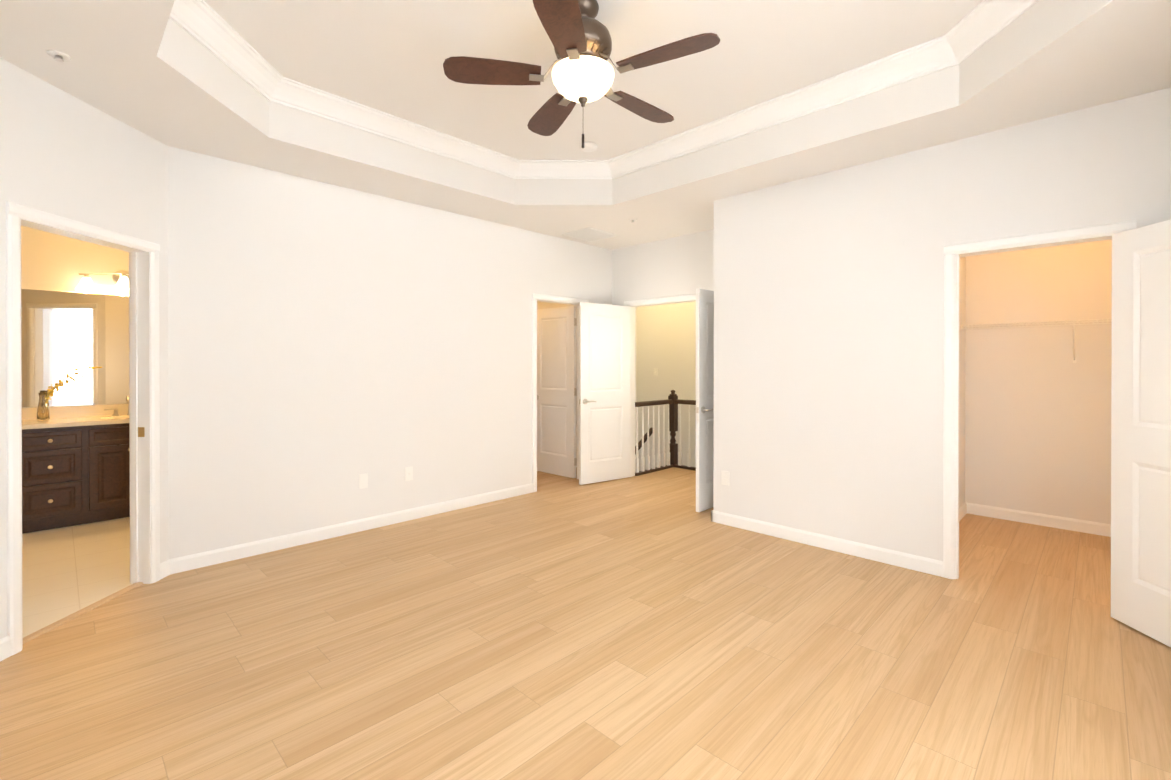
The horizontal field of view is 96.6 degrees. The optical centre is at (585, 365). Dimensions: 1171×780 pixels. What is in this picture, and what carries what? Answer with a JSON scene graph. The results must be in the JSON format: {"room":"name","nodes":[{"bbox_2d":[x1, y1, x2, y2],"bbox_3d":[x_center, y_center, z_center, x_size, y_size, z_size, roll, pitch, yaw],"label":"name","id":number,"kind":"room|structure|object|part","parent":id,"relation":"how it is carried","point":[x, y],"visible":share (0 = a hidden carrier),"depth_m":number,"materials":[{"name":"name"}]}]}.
{"room":"empty bedroom","nodes":[
{"label":"empty bedroom","id":0,"kind":"room"},
{"bbox_2d":[0,467,1170,779],"bbox_3d":[-0.768,1.333,3.425,7.390,0.001,7.990,0,0,45],"label":"floor","id":1,"kind":"structure","parent":0,"point":[640,627],"depth_m":2.35,"materials":[{"name":"brown wood"}]},
{"bbox_2d":[22,517,131,637],"bbox_3d":[-2.834,1.327,3.516,4.080,0.001,4.980,0,0,45],"label":"bathroom tile floor","id":2,"kind":"structure","parent":1,"relation":"on","point":[68,570],"depth_m":3.42,"materials":[{"name":"beige tile"}]},
{"bbox_2d":[22,404,129,533],"bbox_3d":[-4.112,0.808,4.703,0.584,1.042,1.424,0,0,45],"label":"bathroom vanity","id":3,"kind":"object","parent":2,"relation":"on","point":[75,465],"visible":0.42,"depth_m":4.30,"materials":[{"name":"brown wood"}]},
{"bbox_2d":[22,404,128,429],"bbox_3d":[-4.118,0.473,4.708,0.567,0.232,1.424,0,0,45],"label":"countertop","id":4,"kind":"structure","parent":3,"relation":"on","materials":[{"name":"beige stone"}]},
{"bbox_2d":[37,367,101,420],"bbox_3d":[-4.381,0.231,4.434,0.138,0.451,0.397,0,0,45],"label":"vase","id":5,"kind":"object","parent":4,"relation":"on","point":[43,414],"visible":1,"depth_m":4.34,"materials":[{"name":"clear glass"}]},
{"bbox_3d":[-4.516,0.340,4.341,0.076,0.235,0.076,0,0,45],"label":"glass","id":6,"kind":"part","parent":5,"relation":"part of","materials":[{"name":"beige"}]},
{"bbox_2d":[104,406,128,415],"bbox_3d":[-4.196,0.371,4.813,0.166,0.170,0.361,0,0,45],"label":"faucet","id":7,"kind":"object","parent":4,"relation":"on","point":[115,410],"depth_m":4.77,"materials":[{"name":"silver metal"}]},
{"bbox_2d":[23,582,142,643],"bbox_3d":[-2.731,1.330,2.830,0.050,0.011,0.730,0,0,0],"label":"threshold strip","id":8,"kind":"object","parent":1,"relation":"on","point":[74,615],"visible":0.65,"depth_m":2.80,"materials":[{"name":"brown wood"}]},
{"bbox_2d":[0,58,1170,638],"bbox_3d":[-0.400,0.462,3.796,7.390,4.940,9.040,0,0,45],"label":"wall","id":9,"kind":"structure","parent":0,"point":[322,346],"depth_m":3.92,"materials":[{"name":"paint"}]},
{"bbox_2d":[21,289,128,406],"bbox_3d":[-4.318,-0.153,4.903,0.006,1.007,1.420,0,0,45],"label":"bathroom mirror","id":10,"kind":"object","parent":9,"relation":"attached to","point":[63,334],"visible":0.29,"depth_m":4.65,"materials":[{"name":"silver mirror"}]},
{"bbox_2d":[6,201,159,655],"bbox_3d":[-2.725,0.289,2.826,0.714,2.093,0.714,0,0,45],"label":"door frame","id":11,"kind":"structure","parent":9,"relation":"attached to","point":[144,409],"depth_m":3.18,"materials":[{"name":"white wood"}]},
{"bbox_2d":[76,270,128,290],"bbox_3d":[-4.274,-0.786,4.829,0.173,0.220,0.648,0,0,45],"label":"sconce","id":12,"kind":"object","parent":9,"relation":"attached to","point":[120,279],"visible":0.69,"depth_m":4.75,"materials":[{"name":"white glass"}]},
{"bbox_3d":[-4.293,-0.822,4.848,0.119,0.150,0.601,0,0,45],"label":"frame","id":13,"kind":"part","parent":12,"relation":"part of","materials":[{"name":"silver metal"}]},
{"bbox_2d":[138,427,144,436],"bbox_3d":[-2.718,0.404,3.191,0.040,0.060,0.002,0,0,0],"label":"strike plate","id":14,"kind":"object","parent":9,"relation":"attached to","point":[141,431],"visible":0.68,"depth_m":3.18,"materials":[{"name":"gold metal"}]},
{"bbox_2d":[359,473,367,488],"bbox_3d":[-1.796,0.931,4.219,0.008,0.116,0.072,0,0,45],"label":"electrical outlet plate","id":15,"kind":"object","parent":9,"relation":"attached to","point":[363,480],"depth_m":4.22,"materials":[{"name":"white plastic"}]},
{"bbox_2d":[405,466,412,480],"bbox_3d":[-1.520,0.930,4.494,0.014,0.116,0.072,0,0,45],"label":"electrical outlet plate","id":16,"kind":"object","parent":9,"relation":"attached to","point":[408,470],"depth_m":4.49,"materials":[{"name":"white plastic"}]},
{"bbox_2d":[0,466,1110,660],"bbox_3d":[-0.065,1.284,3.925,6.850,0.095,6.050,0,0,45],"label":"baseboard","id":17,"kind":"structure","parent":9,"relation":"attached to","point":[249,549],"depth_m":4.02,"materials":[{"name":"white wood"}]},
{"bbox_2d":[537,306,576,477],"bbox_3d":[-0.383,0.304,6.331,0.706,2.018,0.192,0,0,45],"label":"closet door","id":18,"kind":"structure","parent":9,"relation":"in","point":[556,391],"depth_m":6.29,"materials":[{"name":"white wood"}]},
{"bbox_2d":[532,293,588,491],"bbox_3d":[-0.309,0.278,5.819,0.154,2.093,0.836,0,0,45],"label":"door frame","id":19,"kind":"structure","parent":9,"relation":"attached to","point":[536,297],"depth_m":5.50,"materials":[{"name":"white wood"}]},
{"bbox_2d":[579,302,629,484],"bbox_3d":[0.216,0.305,5.994,0.211,2.018,0.706,0,0,45],"label":"hall door","id":20,"kind":"structure","parent":9,"relation":"in","point":[604,392],"depth_m":5.95,"materials":[{"name":"white wood"}]},
{"bbox_2d":[635,390,673,475],"bbox_3d":[0.854,0.824,6.556,0.085,0.995,0.750,0,0,45],"label":"stair rail","id":21,"kind":"object","parent":9,"relation":"attached to","point":[670,401],"depth_m":6.62,"materials":[{"name":"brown wood"}]},
{"bbox_2d":[624,294,695,476],"bbox_3d":[1.060,0.279,5.741,1.546,2.093,0.154,0,0,45],"label":"door frame","id":22,"kind":"structure","parent":9,"relation":"attached to","point":[690,297],"depth_m":6.21,"materials":[{"name":"white wood"}]},
{"bbox_2d":[674,390,695,470],"bbox_3d":[1.459,0.817,6.557,0.965,1.010,0.100,0,0,45],"label":"stair rail","id":23,"kind":"object","parent":9,"relation":"attached to","point":[674,455],"depth_m":6.77,"materials":[{"name":"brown wood"}]},
{"bbox_2d":[694,288,713,511],"bbox_3d":[1.260,0.309,4.959,0.157,2.018,0.712,0,0,45],"label":"hall door","id":24,"kind":"structure","parent":9,"relation":"in","point":[704,409],"depth_m":4.76,"materials":[{"name":"white wood"}]},
{"bbox_2d":[721,471,728,485],"bbox_3d":[1.173,0.940,4.375,0.072,0.116,0.008,0,0,45],"label":"electrical outlet plate","id":25,"kind":"object","parent":9,"relation":"attached to","point":[724,474],"depth_m":4.37,"materials":[{"name":"white plastic"}]},
{"bbox_2d":[960,318,1111,362],"bbox_3d":[3.859,-0.192,4.083,1.492,0.337,0.306,0,0,45],"label":"wire closet shelf","id":26,"kind":"object","parent":9,"relation":"attached to","point":[1048,323],"visible":0.71,"depth_m":4.17,"materials":[{"name":"white metal"}]},
{"bbox_2d":[943,220,1136,578],"bbox_3d":[2.608,0.288,3.050,0.836,2.093,0.154,0,0,45],"label":"door frame","id":27,"kind":"structure","parent":9,"relation":"attached to","point":[952,253],"depth_m":3.26,"materials":[{"name":"white wood"}]},
{"bbox_2d":[1111,219,1170,646],"bbox_3d":[2.779,0.318,2.409,0.487,2.018,0.560,0,0,45],"label":"closet door","id":28,"kind":"structure","parent":9,"relation":"in","point":[1141,452],"depth_m":2.60,"materials":[{"name":"white wood"}]},
{"bbox_2d":[0,0,1170,249],"bbox_3d":[0.037,-1.579,2.586,15.540,0.350,13.020,0,0,45],"label":"ceiling","id":29,"kind":"structure","parent":0,"point":[152,68],"depth_m":2.95,"materials":[{"name":"paint"}]},
{"bbox_2d":[46,50,70,61],"bbox_3d":[-2.372,-1.390,2.350,0.079,0.026,0.079,0,0,33],"label":"sprinkler head","id":30,"kind":"object","parent":29,"relation":"attached to","point":[59,56],"depth_m":2.34},
{"bbox_2d":[443,0,719,147],"bbox_3d":[0.025,-1.408,2.565,1.272,0.690,1.229,0,0,45],"label":"ceiling fan","id":31,"kind":"object","parent":29,"relation":"hanging from","point":[577,32],"visible":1,"depth_m":2.44,"materials":[{"name":"brown wood"}]},
{"bbox_2d":[580,142,596,151],"bbox_3d":[0.025,-1.740,4.155,0.140,0.038,0.140,0,0,45],"label":"smoke detector","id":32,"kind":"object","parent":29,"relation":"attached to","point":[590,146],"visible":0.92,"depth_m":4.12,"materials":[{"name":"white plastic"}]},
{"bbox_2d":[562,227,619,241],"bbox_3d":[0.057,-1.407,5.614,0.420,0.013,0.460,0,0,45],"label":"ceiling vent","id":33,"kind":"object","parent":29,"relation":"in","point":[589,234],"depth_m":5.58,"materials":[{"name":"white plastic"}]},
{"bbox_2d":[169,0,1038,178],"bbox_3d":[0.037,-1.691,2.586,3.700,0.125,3.100,0,0,45],"label":"crown molding","id":34,"kind":"structure","parent":29,"relation":"attached to","point":[211,30],"depth_m":3.31,"materials":[{"name":"white"}]}
]}

